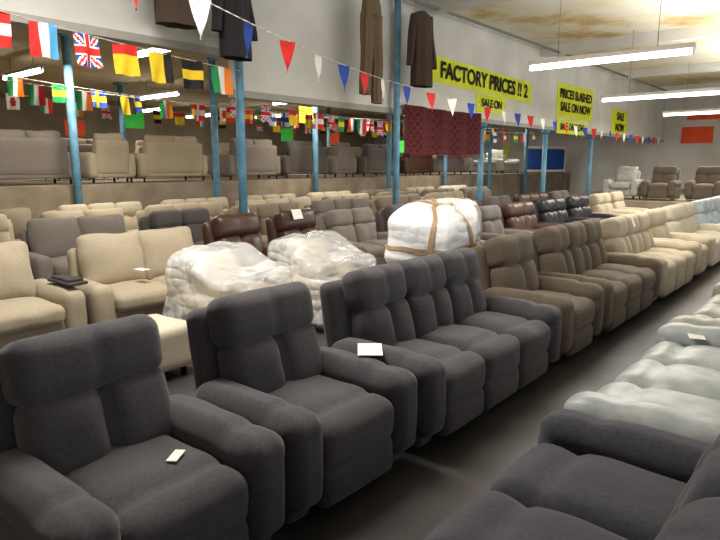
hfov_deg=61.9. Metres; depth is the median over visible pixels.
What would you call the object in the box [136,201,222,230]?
recliner sofa
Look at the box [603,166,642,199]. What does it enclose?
armchair
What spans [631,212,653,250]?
cushion
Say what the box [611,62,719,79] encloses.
ceiling beam
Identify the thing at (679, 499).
cushion
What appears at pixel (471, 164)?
sofa
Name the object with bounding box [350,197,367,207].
cushion
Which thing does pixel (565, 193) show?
cushion
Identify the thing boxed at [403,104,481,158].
rug
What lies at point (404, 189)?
cushion
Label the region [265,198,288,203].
cushion
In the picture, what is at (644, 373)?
seat cushion
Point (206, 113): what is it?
fluorescent light
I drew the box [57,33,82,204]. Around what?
support post
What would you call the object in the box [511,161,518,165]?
seat cushion
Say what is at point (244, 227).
cushion
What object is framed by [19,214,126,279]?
loveseat
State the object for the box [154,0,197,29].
jacket
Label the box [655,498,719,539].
cushion
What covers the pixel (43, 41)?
bunting
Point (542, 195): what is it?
cushion
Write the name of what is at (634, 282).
seat cushion
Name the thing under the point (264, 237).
seat cushion
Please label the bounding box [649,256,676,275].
seat cushion
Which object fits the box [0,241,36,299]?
cushion
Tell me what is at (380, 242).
seat cushion
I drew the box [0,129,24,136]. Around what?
cushion
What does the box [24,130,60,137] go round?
cushion
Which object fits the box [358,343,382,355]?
price tag
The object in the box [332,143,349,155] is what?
cushion
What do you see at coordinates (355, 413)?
seat cushion
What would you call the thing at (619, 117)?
sale sign
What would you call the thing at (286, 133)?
notice
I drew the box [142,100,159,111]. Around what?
fluorescent light
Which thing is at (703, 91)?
fluorescent light
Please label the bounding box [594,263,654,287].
seat cushion
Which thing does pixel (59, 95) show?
bunting
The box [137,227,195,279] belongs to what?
cushion
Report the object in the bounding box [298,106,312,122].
notice
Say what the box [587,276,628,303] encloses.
seat cushion
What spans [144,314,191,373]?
footstool
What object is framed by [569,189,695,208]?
platform
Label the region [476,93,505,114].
sale sign
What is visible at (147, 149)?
cushion
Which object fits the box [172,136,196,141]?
cushion
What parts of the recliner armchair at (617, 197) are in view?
armrest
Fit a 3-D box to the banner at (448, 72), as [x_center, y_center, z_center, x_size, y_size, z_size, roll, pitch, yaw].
[3.100,-4.519,14.457,0.030,0.638,4.910,8,13,39]
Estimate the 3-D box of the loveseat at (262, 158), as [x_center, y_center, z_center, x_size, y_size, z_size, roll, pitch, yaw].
[-2.990,-2.880,15.612,0.998,1.030,1.772,8,13,39]
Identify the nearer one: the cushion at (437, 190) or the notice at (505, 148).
the cushion at (437, 190)
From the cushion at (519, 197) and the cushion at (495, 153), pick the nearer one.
the cushion at (519, 197)
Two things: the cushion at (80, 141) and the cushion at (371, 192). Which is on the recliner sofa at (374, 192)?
the cushion at (371, 192)
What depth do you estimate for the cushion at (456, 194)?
15.86 m
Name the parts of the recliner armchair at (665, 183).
armrest, footrest panel, armrest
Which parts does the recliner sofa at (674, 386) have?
armrest, armrest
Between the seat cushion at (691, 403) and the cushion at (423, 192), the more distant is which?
the cushion at (423, 192)
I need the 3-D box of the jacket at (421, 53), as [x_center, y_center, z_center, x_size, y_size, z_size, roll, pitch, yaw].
[1.157,-4.240,11.321,0.843,1.500,0.314,-10,14,-43]
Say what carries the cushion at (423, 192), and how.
on the recliner sofa at (423, 192)
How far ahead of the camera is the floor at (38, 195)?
14.64 m
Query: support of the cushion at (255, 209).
on the recliner sofa at (263, 211)
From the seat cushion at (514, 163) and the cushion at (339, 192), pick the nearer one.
the cushion at (339, 192)
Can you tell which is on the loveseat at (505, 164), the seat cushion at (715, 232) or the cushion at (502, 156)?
the cushion at (502, 156)
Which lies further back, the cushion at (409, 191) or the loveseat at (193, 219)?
the cushion at (409, 191)
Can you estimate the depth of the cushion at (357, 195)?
14.82 m
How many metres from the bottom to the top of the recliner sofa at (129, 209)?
1.000 m
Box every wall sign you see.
[681,126,713,142]
[687,114,719,119]
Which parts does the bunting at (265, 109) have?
cord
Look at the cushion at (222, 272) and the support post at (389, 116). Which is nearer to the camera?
the cushion at (222, 272)
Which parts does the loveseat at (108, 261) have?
armrest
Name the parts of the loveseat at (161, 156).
armrest, armrest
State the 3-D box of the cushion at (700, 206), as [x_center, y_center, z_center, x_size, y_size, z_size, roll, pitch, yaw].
[6.786,-1.075,12.003,0.384,0.648,0.524,8,13,39]
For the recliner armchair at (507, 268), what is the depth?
5.55 m
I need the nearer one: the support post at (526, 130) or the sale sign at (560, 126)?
the sale sign at (560, 126)
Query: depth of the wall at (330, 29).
10.71 m
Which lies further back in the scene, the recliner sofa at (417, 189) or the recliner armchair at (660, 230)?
the recliner sofa at (417, 189)
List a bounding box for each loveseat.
[0,129,71,183]
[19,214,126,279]
[39,208,137,232]
[45,138,118,179]
[66,227,195,325]
[126,135,207,181]
[138,208,209,249]
[208,138,280,179]
[268,141,328,178]
[315,207,387,268]
[346,144,392,176]
[399,153,433,175]
[423,155,463,174]
[463,189,491,198]
[478,195,510,207]
[486,149,519,172]
[500,201,558,230]
[534,198,588,223]
[547,190,568,198]
[564,195,618,220]
[588,193,637,215]
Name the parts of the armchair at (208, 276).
armrest, armrest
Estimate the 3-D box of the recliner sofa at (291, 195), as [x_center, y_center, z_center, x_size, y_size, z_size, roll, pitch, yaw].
[-1.903,-1.259,14.059,1.028,1.000,2.021,8,13,39]
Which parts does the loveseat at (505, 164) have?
armrest, armrest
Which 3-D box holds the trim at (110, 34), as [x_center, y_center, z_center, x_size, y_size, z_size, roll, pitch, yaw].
[2.707,-3.833,14.250,0.210,0.640,34.000,8,13,39]
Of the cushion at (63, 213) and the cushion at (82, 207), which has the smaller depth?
the cushion at (63, 213)
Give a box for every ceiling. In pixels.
[0,25,403,125]
[453,0,719,86]
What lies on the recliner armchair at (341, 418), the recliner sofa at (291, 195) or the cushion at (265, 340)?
the cushion at (265, 340)
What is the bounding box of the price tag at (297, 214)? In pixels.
[291,209,302,218]
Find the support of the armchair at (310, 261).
on the floor at (428, 482)
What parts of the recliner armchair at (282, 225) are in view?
armrest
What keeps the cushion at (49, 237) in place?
on the loveseat at (48, 241)
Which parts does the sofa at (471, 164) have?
armrest, armrest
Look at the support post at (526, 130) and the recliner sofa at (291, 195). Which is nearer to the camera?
the recliner sofa at (291, 195)
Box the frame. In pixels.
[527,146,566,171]
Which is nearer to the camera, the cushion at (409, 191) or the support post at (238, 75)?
the support post at (238, 75)
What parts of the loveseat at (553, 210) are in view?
armrest, armrest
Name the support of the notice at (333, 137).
hanging from the ceiling at (102, 79)
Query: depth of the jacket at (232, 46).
7.91 m
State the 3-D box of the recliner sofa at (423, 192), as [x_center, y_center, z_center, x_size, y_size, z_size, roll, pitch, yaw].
[2.525,-1.858,17.458,1.028,1.000,2.021,8,13,39]
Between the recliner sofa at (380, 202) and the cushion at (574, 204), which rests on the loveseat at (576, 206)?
the cushion at (574, 204)
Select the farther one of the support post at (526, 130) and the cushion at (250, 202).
the support post at (526, 130)
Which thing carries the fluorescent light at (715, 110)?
hanging from the ceiling at (537, 21)
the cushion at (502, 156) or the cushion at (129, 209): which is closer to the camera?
the cushion at (129, 209)
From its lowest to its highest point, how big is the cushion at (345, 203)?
0.647 m
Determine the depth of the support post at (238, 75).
8.76 m
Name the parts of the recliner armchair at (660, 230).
armrest, armrest, footrest panel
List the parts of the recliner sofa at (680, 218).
armrest, armrest, footrest panel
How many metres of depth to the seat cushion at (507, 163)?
25.98 m
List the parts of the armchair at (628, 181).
armrest, armrest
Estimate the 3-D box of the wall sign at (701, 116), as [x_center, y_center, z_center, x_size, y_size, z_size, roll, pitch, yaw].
[15.281,-6.546,25.552,2.400,0.220,0.016,8,13,39]
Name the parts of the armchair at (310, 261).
armrest, armrest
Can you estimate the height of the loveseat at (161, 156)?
1.030 m
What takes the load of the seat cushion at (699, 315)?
on the recliner sofa at (708, 314)
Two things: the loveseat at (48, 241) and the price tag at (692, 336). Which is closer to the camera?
the price tag at (692, 336)
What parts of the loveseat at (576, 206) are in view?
armrest, armrest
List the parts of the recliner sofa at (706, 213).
armrest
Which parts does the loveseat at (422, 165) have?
armrest, armrest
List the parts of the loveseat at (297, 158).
armrest, armrest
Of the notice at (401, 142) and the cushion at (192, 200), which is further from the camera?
the notice at (401, 142)
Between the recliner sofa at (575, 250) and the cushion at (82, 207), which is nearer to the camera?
the recliner sofa at (575, 250)
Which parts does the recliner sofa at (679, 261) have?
armrest, footrest panel, armrest, footrest panel, footrest panel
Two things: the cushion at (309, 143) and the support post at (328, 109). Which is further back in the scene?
the support post at (328, 109)
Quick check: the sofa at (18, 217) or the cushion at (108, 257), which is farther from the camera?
the sofa at (18, 217)
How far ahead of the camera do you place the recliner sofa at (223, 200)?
12.61 m
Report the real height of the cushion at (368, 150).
0.581 m
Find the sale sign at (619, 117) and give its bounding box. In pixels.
[611,109,627,134]
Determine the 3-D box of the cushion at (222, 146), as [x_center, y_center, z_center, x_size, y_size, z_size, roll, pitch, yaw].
[-4.115,-3.616,18.483,0.372,0.574,0.690,8,13,39]
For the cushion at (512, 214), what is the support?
on the loveseat at (517, 215)
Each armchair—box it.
[0,241,87,348]
[0,315,285,539]
[79,133,135,183]
[162,239,293,320]
[186,282,416,523]
[202,213,284,282]
[265,208,358,267]
[265,231,376,331]
[327,143,356,177]
[471,232,603,362]
[480,205,533,239]
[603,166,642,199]
[609,191,648,211]
[640,166,681,198]
[643,208,711,274]
[684,166,719,199]
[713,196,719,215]
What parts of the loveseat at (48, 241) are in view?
armrest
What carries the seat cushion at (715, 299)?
on the recliner sofa at (708, 314)
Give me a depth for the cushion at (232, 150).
14.92 m
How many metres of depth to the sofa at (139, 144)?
16.12 m
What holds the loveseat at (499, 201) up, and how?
on the floor at (428, 482)
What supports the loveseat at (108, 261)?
on the floor at (428, 482)
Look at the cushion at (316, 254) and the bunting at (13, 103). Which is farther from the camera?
the bunting at (13, 103)
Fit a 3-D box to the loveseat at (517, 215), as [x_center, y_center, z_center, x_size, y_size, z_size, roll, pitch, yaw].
[3.223,-0.766,11.269,1.028,0.998,1.490,8,13,39]
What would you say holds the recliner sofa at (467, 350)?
on the floor at (428, 482)
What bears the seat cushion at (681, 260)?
on the recliner sofa at (679, 261)
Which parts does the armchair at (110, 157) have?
armrest, armrest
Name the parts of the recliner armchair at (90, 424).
armrest, footrest panel, armrest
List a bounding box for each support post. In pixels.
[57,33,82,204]
[113,82,126,139]
[205,56,220,196]
[234,61,247,213]
[312,106,318,191]
[327,108,330,146]
[386,114,391,188]
[393,0,400,204]
[442,155,446,185]
[476,123,487,200]
[487,125,492,189]
[522,128,528,193]
[540,130,550,191]
[586,135,595,195]
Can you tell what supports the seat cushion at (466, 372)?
on the recliner sofa at (467, 350)
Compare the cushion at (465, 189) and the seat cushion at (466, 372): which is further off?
the cushion at (465, 189)
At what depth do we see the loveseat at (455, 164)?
22.43 m
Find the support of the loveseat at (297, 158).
on the floor at (38, 195)
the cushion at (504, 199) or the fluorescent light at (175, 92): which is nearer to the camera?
the cushion at (504, 199)
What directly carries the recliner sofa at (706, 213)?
on the floor at (428, 482)
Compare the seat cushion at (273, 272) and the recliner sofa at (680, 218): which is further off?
the recliner sofa at (680, 218)
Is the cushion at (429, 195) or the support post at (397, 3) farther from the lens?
the cushion at (429, 195)
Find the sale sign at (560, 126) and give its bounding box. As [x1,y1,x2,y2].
[556,118,585,135]
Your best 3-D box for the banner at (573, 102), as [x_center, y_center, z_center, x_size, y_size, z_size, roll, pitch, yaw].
[6.764,-5.218,18.767,0.030,0.980,3.000,8,13,39]
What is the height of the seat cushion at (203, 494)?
0.279 m
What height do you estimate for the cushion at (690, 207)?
0.646 m
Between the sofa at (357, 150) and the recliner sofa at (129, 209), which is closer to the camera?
the recliner sofa at (129, 209)
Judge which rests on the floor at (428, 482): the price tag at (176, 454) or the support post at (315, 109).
the support post at (315, 109)
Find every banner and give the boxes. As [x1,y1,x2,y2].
[433,56,531,103]
[556,82,593,121]
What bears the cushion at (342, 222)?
on the loveseat at (356, 226)
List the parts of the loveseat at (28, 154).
armrest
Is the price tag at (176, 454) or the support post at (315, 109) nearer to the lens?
the price tag at (176, 454)
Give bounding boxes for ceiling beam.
[414,0,511,15]
[540,23,719,56]
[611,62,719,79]
[654,82,719,91]
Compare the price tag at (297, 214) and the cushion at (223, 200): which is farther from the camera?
the cushion at (223, 200)
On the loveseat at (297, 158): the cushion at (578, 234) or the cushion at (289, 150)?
the cushion at (289, 150)
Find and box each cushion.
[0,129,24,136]
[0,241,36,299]
[0,296,64,335]
[0,315,172,474]
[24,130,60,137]
[25,217,81,257]
[39,210,84,218]
[50,255,68,274]
[57,204,87,211]
[61,138,85,143]
[63,435,247,539]
[75,232,147,283]
[78,214,126,234]
[84,208,127,231]
[85,139,91,143]
[87,203,115,208]
[92,133,122,152]
[105,279,176,312]
[115,201,142,229]
[135,140,143,152]
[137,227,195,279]
[142,135,171,153]
[145,204,173,215]
[148,210,182,229]
[150,274,179,294]
[160,199,185,204]
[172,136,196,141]
[173,203,198,210]
[180,208,209,241]
[185,198,206,203]
[188,249,241,296]
[193,241,203,246]
[198,201,222,220]
[205,282,322,392]
[207,197,228,211]
[210,213,263,257]
[219,143,229,149]
[228,138,252,154]
[229,205,260,234]
[238,199,265,204]
[247,195,262,199]
[249,257,278,280]
[252,139,271,144]
[255,203,278,234]
[261,235,267,247]
[262,194,279,199]
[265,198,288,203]
[266,375,393,456]
[273,208,318,243]
[277,202,299,210]
[279,193,295,198]
[284,141,305,155]
[287,238,330,277]
[288,197,311,208]
[305,141,321,145]
[306,192,323,201]
[311,200,334,216]
[321,195,340,199]
[323,191,337,195]
[323,209,356,241]
[326,146,332,155]
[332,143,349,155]
[333,198,351,209]
[337,191,350,194]
[340,194,355,198]
[341,263,414,345]
[349,207,376,241]
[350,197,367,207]
[352,147,361,150]
[354,193,369,204]
[358,190,374,200]
[359,242,384,258]
[360,144,378,156]
[362,239,384,247]
[373,189,385,194]
[375,196,392,210]
[376,192,392,196]
[378,144,386,148]
[383,204,405,219]
[393,338,486,394]
[394,255,453,337]
[399,195,407,203]
[402,188,415,190]
[404,190,416,194]
[406,194,419,202]
[415,187,424,192]
[418,323,520,371]
[421,189,435,196]
[421,491,629,539]
[425,192,441,199]
[434,189,445,192]
[434,247,485,323]
[440,192,453,199]
[445,188,454,191]
[450,185,458,190]
[452,191,463,199]
[456,311,549,353]
[459,187,471,193]
[468,190,482,198]
[480,205,503,233]
[481,196,500,207]
[482,189,491,198]
[482,232,539,290]
[487,444,687,539]
[492,149,499,158]
[497,195,510,206]
[498,150,506,160]
[501,202,525,228]
[505,161,511,165]
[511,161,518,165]
[513,194,530,201]
[518,201,537,228]
[528,193,539,203]
[532,225,575,274]
[533,290,595,324]
[536,199,558,221]
[538,192,548,199]
[547,191,561,198]
[553,198,568,222]
[559,221,591,274]
[560,190,568,198]
[564,196,583,216]
[578,195,591,217]
[578,269,642,294]
[579,218,606,268]
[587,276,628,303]
[588,193,606,212]
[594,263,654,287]
[600,193,613,212]
[600,216,632,253]
[600,381,719,419]
[609,191,625,208]
[610,181,630,188]
[611,359,719,401]
[615,166,637,181]
[617,214,643,253]
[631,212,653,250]
[637,251,686,270]
[637,341,719,370]
[643,208,670,237]
[646,247,695,265]
[648,182,667,189]
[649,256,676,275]
[653,166,677,182]
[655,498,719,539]
[656,436,719,537]
[662,205,684,232]
[674,203,691,232]
[674,454,704,508]
[683,202,697,231]
[691,200,709,222]
[691,232,719,239]
[691,303,719,318]
[692,183,713,190]
[693,230,719,234]
[693,314,719,318]
[696,166,719,183]
[700,199,714,223]
[701,244,708,256]
[702,295,719,305]
[705,197,719,223]
[715,238,719,249]
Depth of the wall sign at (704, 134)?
26.15 m
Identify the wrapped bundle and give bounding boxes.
[383,198,482,263]
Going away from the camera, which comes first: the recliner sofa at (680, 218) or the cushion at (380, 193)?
the recliner sofa at (680, 218)
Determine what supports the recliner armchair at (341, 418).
on the floor at (428, 482)
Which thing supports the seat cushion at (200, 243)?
on the loveseat at (193, 219)
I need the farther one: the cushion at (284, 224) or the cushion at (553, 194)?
the cushion at (553, 194)
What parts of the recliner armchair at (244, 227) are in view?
armrest, armrest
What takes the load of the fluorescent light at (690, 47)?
hanging from the ceiling at (537, 21)
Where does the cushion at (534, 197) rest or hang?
on the recliner sofa at (533, 197)
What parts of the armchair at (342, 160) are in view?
armrest, armrest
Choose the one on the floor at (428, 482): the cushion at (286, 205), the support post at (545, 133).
the support post at (545, 133)
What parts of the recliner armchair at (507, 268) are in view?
armrest, armrest, footrest panel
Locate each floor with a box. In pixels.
[0,171,570,218]
[164,261,719,539]
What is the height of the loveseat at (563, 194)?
1.000 m
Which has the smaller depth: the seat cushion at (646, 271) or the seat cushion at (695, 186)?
the seat cushion at (646, 271)
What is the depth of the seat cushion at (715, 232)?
11.01 m
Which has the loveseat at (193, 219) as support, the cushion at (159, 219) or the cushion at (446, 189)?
the cushion at (159, 219)
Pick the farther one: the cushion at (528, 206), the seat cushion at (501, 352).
the cushion at (528, 206)
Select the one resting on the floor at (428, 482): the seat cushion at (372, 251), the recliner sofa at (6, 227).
the recliner sofa at (6, 227)
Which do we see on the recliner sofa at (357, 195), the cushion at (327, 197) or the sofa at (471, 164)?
the cushion at (327, 197)
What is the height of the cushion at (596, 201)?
0.647 m
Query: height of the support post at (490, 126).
4.080 m
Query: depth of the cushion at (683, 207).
10.72 m
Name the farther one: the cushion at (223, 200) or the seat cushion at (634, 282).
the cushion at (223, 200)
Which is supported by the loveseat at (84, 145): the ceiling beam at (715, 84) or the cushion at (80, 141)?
the cushion at (80, 141)
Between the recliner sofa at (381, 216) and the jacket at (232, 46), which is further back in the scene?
the recliner sofa at (381, 216)
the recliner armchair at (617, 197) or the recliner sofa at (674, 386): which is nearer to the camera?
the recliner sofa at (674, 386)
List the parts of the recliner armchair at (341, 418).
armrest, footrest panel, armrest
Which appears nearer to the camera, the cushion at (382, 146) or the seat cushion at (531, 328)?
the seat cushion at (531, 328)
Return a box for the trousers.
[359,0,382,103]
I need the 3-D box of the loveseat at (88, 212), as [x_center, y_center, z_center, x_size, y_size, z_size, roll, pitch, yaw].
[-4.204,-0.433,9.496,0.994,1.035,1.767,8,13,39]
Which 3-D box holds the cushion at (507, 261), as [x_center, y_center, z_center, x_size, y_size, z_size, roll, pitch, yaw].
[1.471,-0.010,5.798,0.388,0.674,0.681,8,13,39]
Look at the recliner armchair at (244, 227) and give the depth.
7.49 m
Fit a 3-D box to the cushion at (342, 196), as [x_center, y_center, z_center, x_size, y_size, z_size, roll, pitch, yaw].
[-0.291,-1.511,14.480,0.382,0.646,0.529,8,13,39]
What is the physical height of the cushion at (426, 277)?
0.649 m
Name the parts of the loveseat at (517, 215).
armrest, armrest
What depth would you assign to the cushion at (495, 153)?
26.23 m
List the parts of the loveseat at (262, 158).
armrest, armrest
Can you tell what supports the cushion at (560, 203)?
on the loveseat at (553, 210)
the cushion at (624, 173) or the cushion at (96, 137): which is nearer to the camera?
the cushion at (96, 137)
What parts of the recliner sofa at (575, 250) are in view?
armrest, footrest panel, footrest panel, armrest, footrest panel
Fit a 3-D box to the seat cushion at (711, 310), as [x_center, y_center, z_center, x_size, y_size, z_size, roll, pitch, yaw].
[3.317,0.471,5.077,0.916,0.282,0.526,8,13,39]
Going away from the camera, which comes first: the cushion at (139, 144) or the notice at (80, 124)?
the notice at (80, 124)
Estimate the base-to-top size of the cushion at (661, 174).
0.647 m
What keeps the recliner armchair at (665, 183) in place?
on the platform
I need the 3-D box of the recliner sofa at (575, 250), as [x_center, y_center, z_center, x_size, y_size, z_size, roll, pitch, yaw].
[2.651,-0.009,6.846,1.029,1.040,2.020,8,13,39]
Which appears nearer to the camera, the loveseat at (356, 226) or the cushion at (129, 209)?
the loveseat at (356, 226)
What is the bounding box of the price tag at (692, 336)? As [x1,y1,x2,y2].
[687,333,705,339]
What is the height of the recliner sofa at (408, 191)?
1.000 m
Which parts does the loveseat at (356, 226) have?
armrest, footrest panel, armrest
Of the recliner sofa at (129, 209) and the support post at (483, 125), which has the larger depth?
the support post at (483, 125)
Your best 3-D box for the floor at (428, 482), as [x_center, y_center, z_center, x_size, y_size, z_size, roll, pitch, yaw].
[1.079,-1.027,16.132,29.400,0.100,34.400,8,13,39]
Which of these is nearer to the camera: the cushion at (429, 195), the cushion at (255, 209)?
the cushion at (255, 209)
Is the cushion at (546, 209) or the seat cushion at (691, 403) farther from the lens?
the cushion at (546, 209)
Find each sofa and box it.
[0,208,32,241]
[0,214,14,241]
[48,201,142,230]
[122,140,207,178]
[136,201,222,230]
[158,197,228,211]
[207,143,257,175]
[220,202,299,247]
[235,193,295,205]
[238,197,311,208]
[303,191,350,201]
[304,197,376,231]
[311,146,361,174]
[315,193,369,204]
[319,247,561,447]
[358,188,392,200]
[368,194,419,216]
[371,190,416,199]
[375,204,406,231]
[402,186,433,192]
[417,188,454,196]
[420,191,463,199]
[421,409,719,539]
[438,185,466,190]
[454,154,498,173]
[457,186,487,193]
[511,192,548,203]
[529,218,660,336]
[564,322,719,443]
[600,212,699,300]
[662,202,719,266]
[669,283,719,325]
[691,197,719,225]
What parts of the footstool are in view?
leg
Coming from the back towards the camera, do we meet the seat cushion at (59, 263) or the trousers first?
the trousers
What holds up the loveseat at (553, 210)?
on the floor at (428, 482)
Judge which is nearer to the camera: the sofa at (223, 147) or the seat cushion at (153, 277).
the seat cushion at (153, 277)
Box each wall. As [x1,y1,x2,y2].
[0,0,666,139]
[0,97,373,155]
[374,91,719,193]
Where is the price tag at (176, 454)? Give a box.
[166,449,184,461]
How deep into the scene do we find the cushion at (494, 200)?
13.21 m
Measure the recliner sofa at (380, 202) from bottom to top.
1.000 m
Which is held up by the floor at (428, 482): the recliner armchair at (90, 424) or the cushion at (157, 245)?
the recliner armchair at (90, 424)
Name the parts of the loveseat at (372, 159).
armrest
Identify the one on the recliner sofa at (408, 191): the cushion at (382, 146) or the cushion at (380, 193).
the cushion at (380, 193)
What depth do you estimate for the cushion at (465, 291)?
4.87 m
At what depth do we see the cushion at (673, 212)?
10.27 m
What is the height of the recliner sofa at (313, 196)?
1.000 m
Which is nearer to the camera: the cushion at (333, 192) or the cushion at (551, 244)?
the cushion at (551, 244)
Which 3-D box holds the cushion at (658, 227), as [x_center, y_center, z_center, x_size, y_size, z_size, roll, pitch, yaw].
[4.792,-0.671,9.715,0.386,0.648,0.680,8,13,40]
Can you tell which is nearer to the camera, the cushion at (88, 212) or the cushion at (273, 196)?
the cushion at (88, 212)
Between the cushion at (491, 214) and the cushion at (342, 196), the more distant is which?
the cushion at (342, 196)
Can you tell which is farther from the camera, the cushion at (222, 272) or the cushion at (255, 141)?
the cushion at (255, 141)
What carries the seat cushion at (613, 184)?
on the armchair at (628, 181)
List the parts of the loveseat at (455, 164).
armrest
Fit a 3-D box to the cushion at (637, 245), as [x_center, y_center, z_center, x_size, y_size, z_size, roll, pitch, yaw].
[3.809,-0.462,8.537,0.383,0.648,0.529,8,13,40]
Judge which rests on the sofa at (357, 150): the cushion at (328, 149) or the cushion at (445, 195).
the cushion at (328, 149)
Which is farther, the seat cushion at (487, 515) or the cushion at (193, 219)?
the cushion at (193, 219)
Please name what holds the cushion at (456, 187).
on the recliner sofa at (456, 187)
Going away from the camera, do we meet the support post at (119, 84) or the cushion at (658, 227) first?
the cushion at (658, 227)
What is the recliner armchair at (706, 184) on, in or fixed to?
on the platform
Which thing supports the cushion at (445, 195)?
on the recliner sofa at (453, 195)
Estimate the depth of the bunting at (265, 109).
10.68 m
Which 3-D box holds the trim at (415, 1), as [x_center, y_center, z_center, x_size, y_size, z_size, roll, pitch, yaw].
[3.185,-5.398,13.566,0.060,0.060,34.000,8,13,39]
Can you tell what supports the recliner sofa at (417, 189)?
on the floor at (428, 482)
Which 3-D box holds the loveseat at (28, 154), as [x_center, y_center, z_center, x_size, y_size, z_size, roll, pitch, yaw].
[-6.505,-2.152,11.485,0.998,1.030,1.772,8,13,39]
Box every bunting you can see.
[0,10,239,94]
[0,74,506,139]
[0,92,386,137]
[134,0,660,145]
[230,99,535,142]
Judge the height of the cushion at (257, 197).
0.648 m
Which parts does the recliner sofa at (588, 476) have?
armrest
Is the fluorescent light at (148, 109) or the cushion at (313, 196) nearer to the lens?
the cushion at (313, 196)
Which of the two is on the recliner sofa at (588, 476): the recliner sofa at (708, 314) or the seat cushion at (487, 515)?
the seat cushion at (487, 515)
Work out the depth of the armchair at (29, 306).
5.42 m
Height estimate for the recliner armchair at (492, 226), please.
0.999 m
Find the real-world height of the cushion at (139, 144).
0.574 m
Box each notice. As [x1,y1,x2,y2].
[61,63,85,136]
[123,74,144,128]
[281,103,292,140]
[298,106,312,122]
[329,125,338,144]
[400,132,403,152]
[503,143,508,154]
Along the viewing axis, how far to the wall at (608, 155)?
28.12 m
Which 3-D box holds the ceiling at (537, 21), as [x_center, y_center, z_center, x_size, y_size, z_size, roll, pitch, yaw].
[7.494,-5.036,9.959,12.650,0.100,34.400,8,13,39]
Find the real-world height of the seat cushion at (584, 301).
0.288 m
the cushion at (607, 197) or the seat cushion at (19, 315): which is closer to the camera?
the seat cushion at (19, 315)
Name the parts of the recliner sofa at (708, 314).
armrest, armrest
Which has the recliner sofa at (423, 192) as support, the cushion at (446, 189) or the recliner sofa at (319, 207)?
the cushion at (446, 189)
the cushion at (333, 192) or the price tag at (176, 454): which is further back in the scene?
the cushion at (333, 192)
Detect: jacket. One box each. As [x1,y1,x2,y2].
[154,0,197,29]
[211,0,257,61]
[406,11,436,87]
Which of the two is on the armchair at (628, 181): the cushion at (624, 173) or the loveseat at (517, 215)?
the cushion at (624, 173)
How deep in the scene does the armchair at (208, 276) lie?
5.66 m
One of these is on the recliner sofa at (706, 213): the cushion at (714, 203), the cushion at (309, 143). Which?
the cushion at (714, 203)
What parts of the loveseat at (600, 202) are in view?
armrest, armrest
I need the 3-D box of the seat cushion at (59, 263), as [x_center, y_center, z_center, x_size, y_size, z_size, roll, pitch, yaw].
[-3.811,-0.056,7.916,0.697,0.258,0.660,8,13,40]
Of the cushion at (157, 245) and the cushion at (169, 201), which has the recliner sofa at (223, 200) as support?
the cushion at (169, 201)
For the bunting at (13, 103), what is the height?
0.581 m
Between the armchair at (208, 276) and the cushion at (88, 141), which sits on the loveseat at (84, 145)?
the cushion at (88, 141)
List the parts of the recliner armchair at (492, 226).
armrest, armrest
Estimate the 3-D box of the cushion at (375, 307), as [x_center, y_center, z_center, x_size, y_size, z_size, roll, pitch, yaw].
[0.139,0.294,4.241,0.385,0.650,0.525,8,13,39]
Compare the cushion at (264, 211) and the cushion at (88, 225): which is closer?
the cushion at (88, 225)
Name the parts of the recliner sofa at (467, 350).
armrest, footrest panel, footrest panel, armrest, footrest panel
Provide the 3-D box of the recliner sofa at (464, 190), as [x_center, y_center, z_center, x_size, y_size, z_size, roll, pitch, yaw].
[3.859,-2.128,18.991,1.028,1.000,2.021,8,13,39]
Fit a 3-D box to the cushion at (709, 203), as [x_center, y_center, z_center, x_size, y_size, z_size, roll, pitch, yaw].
[7.124,-1.144,12.403,0.383,0.648,0.529,8,13,39]
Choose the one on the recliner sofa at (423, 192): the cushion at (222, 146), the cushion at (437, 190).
the cushion at (437, 190)
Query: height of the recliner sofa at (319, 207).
1.000 m
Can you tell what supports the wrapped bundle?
on the footstool
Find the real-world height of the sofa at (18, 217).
1.035 m
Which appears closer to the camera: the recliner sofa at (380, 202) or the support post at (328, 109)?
the recliner sofa at (380, 202)
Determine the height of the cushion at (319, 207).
0.646 m
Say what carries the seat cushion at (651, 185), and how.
on the recliner armchair at (665, 183)
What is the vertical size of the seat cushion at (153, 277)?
0.263 m
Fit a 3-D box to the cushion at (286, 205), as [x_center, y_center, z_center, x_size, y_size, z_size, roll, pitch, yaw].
[-1.338,-0.960,11.348,0.381,0.645,0.533,8,13,39]
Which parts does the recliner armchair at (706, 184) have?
armrest, footrest panel, armrest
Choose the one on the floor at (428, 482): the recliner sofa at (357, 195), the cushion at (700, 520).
the recliner sofa at (357, 195)
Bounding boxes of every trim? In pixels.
[0,9,663,141]
[410,0,667,90]
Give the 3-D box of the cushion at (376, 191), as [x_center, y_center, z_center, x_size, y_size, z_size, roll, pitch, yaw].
[0.557,-2.002,17.267,0.382,0.646,0.529,8,13,40]
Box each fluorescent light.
[1,57,43,79]
[137,46,167,57]
[138,82,179,99]
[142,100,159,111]
[185,107,210,117]
[528,0,695,70]
[601,30,719,101]
[662,62,719,115]
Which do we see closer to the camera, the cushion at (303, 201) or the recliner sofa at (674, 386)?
the recliner sofa at (674, 386)
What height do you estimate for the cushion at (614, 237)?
0.648 m
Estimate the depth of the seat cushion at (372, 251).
9.12 m
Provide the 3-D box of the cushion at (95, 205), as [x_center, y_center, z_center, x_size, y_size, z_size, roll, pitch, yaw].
[-4.739,-0.914,11.095,0.382,0.646,0.529,8,13,39]
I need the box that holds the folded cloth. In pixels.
[47,273,88,286]
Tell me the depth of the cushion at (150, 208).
10.53 m
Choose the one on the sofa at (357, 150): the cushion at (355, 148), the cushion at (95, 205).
the cushion at (355, 148)

